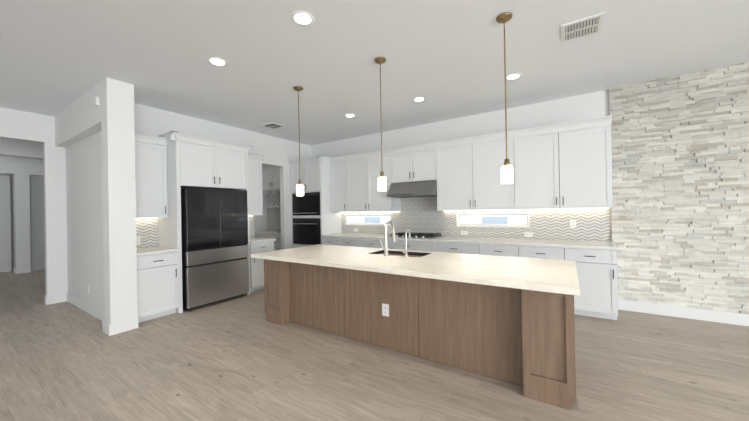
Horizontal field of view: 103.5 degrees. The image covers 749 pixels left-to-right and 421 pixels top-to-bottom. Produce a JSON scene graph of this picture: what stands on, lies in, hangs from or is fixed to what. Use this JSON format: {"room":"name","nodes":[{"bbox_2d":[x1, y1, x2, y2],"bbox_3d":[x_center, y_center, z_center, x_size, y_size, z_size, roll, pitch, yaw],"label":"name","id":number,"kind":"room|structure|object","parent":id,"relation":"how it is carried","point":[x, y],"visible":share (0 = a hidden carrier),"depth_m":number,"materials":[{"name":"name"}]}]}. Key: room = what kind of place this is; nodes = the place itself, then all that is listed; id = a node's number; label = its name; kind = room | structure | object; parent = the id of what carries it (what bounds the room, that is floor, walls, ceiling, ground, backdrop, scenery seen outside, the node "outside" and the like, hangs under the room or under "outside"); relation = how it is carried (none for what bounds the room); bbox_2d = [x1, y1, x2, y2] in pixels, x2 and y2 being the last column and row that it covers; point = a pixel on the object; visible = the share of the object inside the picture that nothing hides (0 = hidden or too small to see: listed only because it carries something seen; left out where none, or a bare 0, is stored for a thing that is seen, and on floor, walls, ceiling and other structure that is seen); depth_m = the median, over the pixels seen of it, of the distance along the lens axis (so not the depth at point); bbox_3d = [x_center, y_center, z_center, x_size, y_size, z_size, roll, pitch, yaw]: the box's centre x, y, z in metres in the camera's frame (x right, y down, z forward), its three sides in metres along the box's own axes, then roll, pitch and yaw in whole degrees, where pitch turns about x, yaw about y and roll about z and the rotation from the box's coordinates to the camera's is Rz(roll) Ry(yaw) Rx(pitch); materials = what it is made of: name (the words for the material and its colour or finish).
{"room":"kitchen","nodes":[
{"label":"kitchen","id":0,"kind":"room"},
{"bbox_2d":[0,138,44,270],"bbox_3d":[-7.855,0.039,5.587,5.430,2.950,7.100,-1,0,33],"label":"wall","id":1,"kind":"structure","parent":0,"point":[22,240],"depth_m":7.32,"materials":[{"name":"white paint"}]},
{"bbox_2d":[0,264,748,335],"bbox_3d":[-2.587,1.348,1.112,18.800,0.131,11.120,-1,0,33],"label":"baseboard","id":2,"kind":"structure","parent":1,"relation":"attached to","point":[734,318],"depth_m":3.63,"materials":[{"name":"white"}]},
{"bbox_2d":[55,82,103,310],"bbox_3d":[-4.065,-0.031,4.198,2.200,2.950,0.255,-1,0,33],"label":"wall","id":3,"kind":"structure","parent":0,"point":[78,130],"depth_m":4.18,"materials":[{"name":"white paint"}]},
{"bbox_2d":[93,96,98,106],"bbox_3d":[-3.340,-1.305,3.544,0.110,0.100,0.028,-1,0,33],"label":"sensor","id":4,"kind":"object","parent":3,"relation":"attached to","point":[96,101],"visible":1,"depth_m":3.52,"materials":[{"name":"white plastic"}]},
{"bbox_2d":[101,77,137,323],"bbox_3d":[-3.058,-0.050,3.542,0.205,2.950,0.255,-1,0,33],"label":"wall","id":5,"kind":"structure","parent":0,"point":[119,200],"depth_m":3.47,"materials":[{"name":"white paint"}]},
{"bbox_2d":[0,107,266,295],"bbox_3d":[-6.007,0.003,3.341,0.120,2.950,11.150,-1,0,33],"label":"wall","id":6,"kind":"structure","parent":0,"point":[24,126],"depth_m":4.65,"materials":[{"name":"white paint"}]},
{"bbox_2d":[134,103,310,249],"bbox_3d":[-2.539,-0.057,5.546,0.128,2.950,3.670,-1,0,33],"label":"wall","id":7,"kind":"structure","parent":0,"point":[276,151],"depth_m":5.38,"materials":[{"name":"white paint"}]},
{"bbox_2d":[136,237,140,244],"bbox_3d":[-3.346,0.431,4.167,0.009,0.115,0.072,-1,0,33],"label":"outlet","id":8,"kind":"object","parent":7,"relation":"attached to","point":[138,240],"visible":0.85,"depth_m":4.18,"materials":[{"name":"white plastic"}]},
{"bbox_2d":[0,270,748,420],"bbox_3d":[-3.235,1.476,1.672,20.500,0.100,11.350,-1,0,33],"label":"floor","id":9,"kind":"structure","parent":0,"point":[240,358],"depth_m":2.49,"materials":[{"name":"brown wood"}]},
{"bbox_2d":[137,252,178,322],"bbox_3d":[-3.075,0.999,4.018,0.618,0.856,0.484,-1,0,33],"label":"base cabinet","id":10,"kind":"object","parent":9,"relation":"on","point":[157,287],"depth_m":3.85,"materials":[{"name":"white wood"}]},
{"bbox_2d":[135,131,265,312],"bbox_3d":[-2.630,0.171,4.691,0.658,2.495,2.115,-1,0,33],"label":"cabinet","id":11,"kind":"object","parent":9,"relation":"on","point":[167,169],"visible":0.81,"depth_m":4.20,"materials":[{"name":"white wood"}]},
{"bbox_2d":[181,188,248,310],"bbox_3d":[-2.612,0.551,4.665,0.648,1.735,0.938,-1,0,33],"label":"refrigerator","id":12,"kind":"object","parent":9,"relation":"on","point":[214,233],"visible":0.92,"depth_m":4.40,"materials":[{"name":"grey metal"}]},
{"bbox_2d":[250,241,273,291],"bbox_3d":[-2.210,0.985,5.349,0.618,0.856,0.470,-1,0,33],"label":"base cabinet","id":13,"kind":"object","parent":9,"relation":"on","point":[256,264],"depth_m":5.11,"materials":[{"name":"white wood"}]},
{"bbox_2d":[137,237,275,255],"bbox_3d":[-2.636,0.544,4.677,0.635,0.040,2.093,-1,0,33],"label":"countertop","id":14,"kind":"structure","parent":13,"relation":"on","point":[150,251],"depth_m":4.01,"materials":[{"name":"stone"}]},
{"bbox_2d":[258,234,273,237],"bbox_3d":[-2.405,0.991,7.288,0.500,0.856,0.617,-1,0,33],"label":"base cabinet","id":15,"kind":"object","parent":9,"relation":"on","point":[259,235],"depth_m":7.04,"materials":[{"name":"white"}]},
{"bbox_2d":[274,234,280,250],"bbox_3d":[-1.986,0.983,7.015,0.500,0.856,0.617,-1,0,33],"label":"base cabinet","id":16,"kind":"object","parent":9,"relation":"on","point":[276,235],"depth_m":6.81,"materials":[{"name":"white wood"}]},
{"bbox_2d":[254,230,280,233],"bbox_3d":[-2.419,0.543,7.280,1.500,0.040,0.620,-1,0,33],"label":"countertop","id":17,"kind":"structure","parent":16,"relation":"on","point":[266,231],"depth_m":7.17,"materials":[{"name":"white stone"}]},
{"bbox_2d":[291,163,341,247],"bbox_3d":[-1.279,0.205,6.528,0.892,2.385,0.650,-1,0,33],"label":"tall cabinet","id":18,"kind":"object","parent":9,"relation":"on","point":[312,217],"depth_m":6.22,"materials":[{"name":"white wood"}]},
{"bbox_2d":[322,237,341,245],"bbox_3d":[-0.680,0.959,6.148,0.498,0.856,0.648,-1,0,33],"label":"base cabinet","id":19,"kind":"object","parent":9,"relation":"on","point":[325,240],"depth_m":5.88,"materials":[{"name":"white wood"}]},
{"bbox_2d":[321,233,618,249],"bbox_3d":[1.059,0.478,4.992,4.687,0.040,0.665,-1,0,33],"label":"countertop","id":20,"kind":"structure","parent":19,"relation":"on","point":[600,245],"depth_m":4.29,"materials":[{"name":"stone"}]},
{"bbox_2d":[388,232,442,238],"bbox_3d":[0.718,0.439,5.218,0.840,0.052,0.525,-1,0,33],"label":"gas cooktop","id":21,"kind":"object","parent":20,"relation":"in","point":[421,235],"visible":0.96,"depth_m":5.09,"materials":[{"name":"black metal"}]},
{"bbox_2d":[342,238,361,246],"bbox_3d":[-0.301,0.951,5.901,0.638,0.856,0.648,-1,0,33],"label":"base cabinet","id":22,"kind":"object","parent":9,"relation":"on","point":[353,242],"depth_m":5.60,"materials":[{"name":"white wood"}]},
{"bbox_2d":[362,239,389,248],"bbox_3d":[0.143,0.943,5.612,0.654,0.856,0.648,-1,0,33],"label":"base cabinet","id":23,"kind":"object","parent":9,"relation":"on","point":[371,243],"depth_m":5.33,"materials":[{"name":"white wood"}]},
{"bbox_2d":[390,240,433,251],"bbox_3d":[0.733,0.932,5.228,0.984,0.856,0.648,-1,0,33],"label":"base cabinet","id":24,"kind":"object","parent":9,"relation":"on","point":[411,245],"depth_m":4.89,"materials":[{"name":"white wood"}]},
{"bbox_2d":[264,261,575,409],"bbox_3d":[0.236,0.956,3.268,3.262,0.820,0.981,-1,0,33],"label":"kitchen island","id":25,"kind":"object","parent":9,"relation":"on","point":[509,319],"depth_m":2.59,"materials":[{"name":"brown wood"}]},
{"bbox_2d":[382,303,388,316],"bbox_3d":[0.108,0.982,2.917,0.075,0.120,0.009,-1,0,33],"label":"outlet","id":26,"kind":"object","parent":25,"relation":"attached to","point":[385,306],"depth_m":2.91,"materials":[{"name":"white plastic"}]},
{"bbox_2d":[251,245,578,296],"bbox_3d":[0.192,0.527,3.214,3.320,0.040,1.182,-1,0,33],"label":"island countertop","id":27,"kind":"structure","parent":25,"relation":"on","point":[540,275],"depth_m":2.66,"materials":[{"name":"beige stone"}]},
{"bbox_2d":[379,221,395,256],"bbox_3d":[0.159,0.312,3.382,0.102,0.390,0.238,-1,0,33],"label":"faucet","id":28,"kind":"object","parent":27,"relation":"on","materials":[{"name":"silver metal"}]},
{"bbox_2d":[375,249,426,256],"bbox_3d":[0.296,0.647,3.500,0.687,0.276,0.367,-1,0,33],"label":"sink","id":29,"kind":"object","parent":27,"relation":"in","point":[394,252],"depth_m":3.66,"materials":[{"name":"metal"}]},
{"bbox_2d":[403,229,410,256],"bbox_3d":[0.351,0.354,3.215,0.067,0.299,0.122,-1,0,33],"label":"faucet","id":30,"kind":"object","parent":27,"relation":"on","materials":[{"name":"silver metal"}]},
{"bbox_2d":[434,242,485,254],"bbox_3d":[1.406,0.919,4.791,0.853,0.856,0.648,-1,0,33],"label":"base cabinet","id":31,"kind":"object","parent":9,"relation":"on","point":[464,248],"depth_m":4.47,"materials":[{"name":"white wood"}]},
{"bbox_2d":[486,244,525,256],"bbox_3d":[1.933,0.909,4.447,0.638,0.856,0.648,-1,0,33],"label":"base cabinet","id":32,"kind":"object","parent":9,"relation":"on","point":[497,250],"depth_m":4.12,"materials":[{"name":"white wood"}]},
{"bbox_2d":[526,246,569,259],"bbox_3d":[2.372,0.901,4.162,0.640,0.856,0.648,-1,0,33],"label":"base cabinet","id":33,"kind":"object","parent":9,"relation":"on","point":[531,252],"depth_m":3.85,"materials":[{"name":"white wood"}]},
{"bbox_2d":[570,248,617,319],"bbox_3d":[2.787,0.893,3.892,0.582,0.856,0.648,-1,0,33],"label":"base cabinet","id":34,"kind":"object","parent":9,"relation":"on","point":[597,278],"depth_m":3.58,"materials":[{"name":"white wood"}]},
{"bbox_2d":[0,0,748,145],"bbox_3d":[-3.289,-1.574,1.676,20.500,0.100,11.350,-1,0,33],"label":"ceiling","id":35,"kind":"structure","parent":0,"point":[445,58],"depth_m":2.99,"materials":[{"name":"white paint"}]},
{"bbox_2d":[207,57,226,65],"bbox_3d":[-1.637,-1.548,3.077,0.186,0.007,0.186,-1,0,33],"label":"recessed light","id":36,"kind":"object","parent":35,"relation":"in","point":[216,61],"visible":1,"depth_m":3.07,"materials":[{"name":"white plastic"}]},
{"bbox_2d":[261,122,284,128],"bbox_3d":[-1.841,-1.539,5.369,0.300,0.012,0.280,-1,0,33],"label":"ceiling vent","id":37,"kind":"object","parent":35,"relation":"in","point":[271,125],"visible":1,"depth_m":5.35,"materials":[{"name":"white metal"}]},
{"bbox_2d":[293,86,303,195],"bbox_3d":[-0.958,-0.875,3.764,0.124,1.376,0.124,-1,0,33],"label":"pendant light","id":38,"kind":"object","parent":35,"relation":"hanging from","point":[299,189],"visible":1,"depth_m":3.75,"materials":[{"name":"white glass"}]},
{"bbox_2d":[291,11,313,25],"bbox_3d":[-0.587,-1.568,2.417,0.186,0.007,0.186,-1,0,33],"label":"recessed light","id":39,"kind":"object","parent":35,"relation":"in","point":[301,18],"visible":1,"depth_m":2.41,"materials":[{"name":"white plastic"}]},
{"bbox_2d":[344,114,355,117],"bbox_3d":[-0.406,-1.568,4.888,0.186,0.007,0.186,-1,0,33],"label":"recessed light","id":40,"kind":"object","parent":35,"relation":"in","point":[349,115],"visible":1,"depth_m":4.87,"materials":[{"name":"white plastic"}]},
{"bbox_2d":[374,57,386,190],"bbox_3d":[0.071,-0.894,3.100,0.124,1.376,0.124,-1,0,33],"label":"pendant light","id":41,"kind":"object","parent":35,"relation":"hanging from","point":[382,183],"visible":1,"depth_m":3.08,"materials":[{"name":"white glass"}]},
{"bbox_2d":[413,97,425,101],"bbox_3d":[0.638,-1.587,4.228,0.186,0.007,0.186,-1,0,33],"label":"recessed light","id":42,"kind":"object","parent":35,"relation":"in","point":[418,99],"visible":0.98,"depth_m":4.22,"materials":[{"name":"white plastic"}]},
{"bbox_2d":[496,12,512,183],"bbox_3d":[1.084,-0.913,2.443,0.124,1.376,0.124,-1,0,33],"label":"pendant light","id":43,"kind":"object","parent":35,"relation":"hanging from","point":[506,168],"visible":1,"depth_m":2.43,"materials":[{"name":"white glass"}]},
{"bbox_2d":[506,73,521,79],"bbox_3d":[1.666,-1.607,3.552,0.186,0.007,0.186,-1,0,33],"label":"recessed light","id":44,"kind":"object","parent":35,"relation":"in","point":[513,76],"visible":0.98,"depth_m":3.54,"materials":[{"name":"white plastic"}]},
{"bbox_2d":[561,12,604,42],"bbox_3d":[1.834,-1.609,2.619,0.300,0.012,0.320,-1,0,33],"label":"ceiling vent","id":45,"kind":"object","parent":35,"relation":"in","point":[582,28],"visible":0.96,"depth_m":2.60,"materials":[{"name":"white metal"}]},
{"bbox_2d":[267,90,611,241],"bbox_3d":[2.027,-0.140,4.854,15.100,2.950,0.168,-1,0,33],"label":"wall","id":46,"kind":"structure","parent":0,"point":[418,215],"depth_m":4.91,"materials":[{"name":"white paint"}]},
{"bbox_2d":[262,164,279,207],"bbox_3d":[-2.464,-0.630,7.437,0.890,1.100,0.403,-1,0,33],"label":"wall cabinets","id":47,"kind":"object","parent":46,"relation":"attached to","point":[271,186],"visible":0.6,"depth_m":7.37,"materials":[{"name":"white wood"}]},
{"bbox_2d":[328,155,359,214],"bbox_3d":[-0.629,-0.538,6.271,0.487,1.155,0.358,-1,0,33],"label":"upper cabinet","id":48,"kind":"object","parent":46,"relation":"attached to","point":[339,164],"depth_m":6.12,"materials":[{"name":"white wood"}]},
{"bbox_2d":[345,213,390,225],"bbox_3d":[-0.113,0.186,6.250,1.160,0.244,0.171,-1,0,33],"label":"backsplash window","id":49,"kind":"structure","parent":46,"relation":"in","point":[370,219],"depth_m":6.30,"materials":[{"name":"white"}]},
{"bbox_2d":[348,155,399,212],"bbox_3d":[-0.059,-0.491,5.901,1.102,1.040,0.358,-1,0,33],"label":"upper cabinet","id":50,"kind":"object","parent":46,"relation":"attached to","point":[363,174],"depth_m":5.71,"materials":[{"name":"white wood"}]},
{"bbox_2d":[387,180,436,197],"bbox_3d":[0.726,-0.378,5.287,0.873,0.258,0.530,-1,0,33],"label":"range hood","id":51,"kind":"object","parent":46,"relation":"attached to","point":[415,189],"visible":0.96,"depth_m":5.10,"materials":[{"name":"silver metal"}]},
{"bbox_2d":[392,147,435,182],"bbox_3d":[0.766,-0.769,5.361,0.879,0.515,0.358,-1,0,33],"label":"upper cabinet","id":52,"kind":"object","parent":46,"relation":"attached to","point":[416,166],"depth_m":5.19,"materials":[{"name":"white wood"}]},
{"bbox_2d":[436,135,519,210],"bbox_3d":[1.665,-0.523,4.779,1.254,1.040,0.358,-1,0,33],"label":"upper cabinet","id":53,"kind":"object","parent":46,"relation":"attached to","point":[468,177],"depth_m":4.61,"materials":[{"name":"white wood"}]},
{"bbox_2d":[456,212,529,227],"bbox_3d":[1.950,0.150,4.907,1.136,0.237,0.171,-1,0,33],"label":"backsplash window","id":54,"kind":"structure","parent":46,"relation":"in","point":[506,219],"depth_m":4.91,"materials":[{"name":"white"}]},
{"bbox_2d":[524,232,532,236],"bbox_3d":[2.366,0.369,4.534,0.115,0.072,0.009,-1,0,33],"label":"outlet","id":55,"kind":"object","parent":46,"relation":"attached to","point":[526,234],"depth_m":4.53,"materials":[{"name":"white plastic"}]},
{"bbox_2d":[520,123,612,209],"bbox_3d":[2.588,-0.541,4.179,1.181,1.040,0.358,-1,0,33],"label":"upper cabinet","id":56,"kind":"object","parent":46,"relation":"attached to","point":[565,169],"depth_m":3.97,"materials":[{"name":"white wood"}]},
{"bbox_2d":[570,220,575,227],"bbox_3d":[2.840,0.190,4.223,0.072,0.115,0.009,-1,0,33],"label":"outlet","id":57,"kind":"object","parent":46,"relation":"attached to","point":[572,225],"depth_m":4.22,"materials":[{"name":"white plastic"}]},
{"bbox_2d":[609,62,748,313],"bbox_3d":[5.742,-0.210,2.313,6.100,2.950,0.056,-1,0,33],"label":"stone wall","id":58,"kind":"structure","parent":0,"point":[680,182],"depth_m":3.58,"materials":[{"name":"white stone"}]}
]}

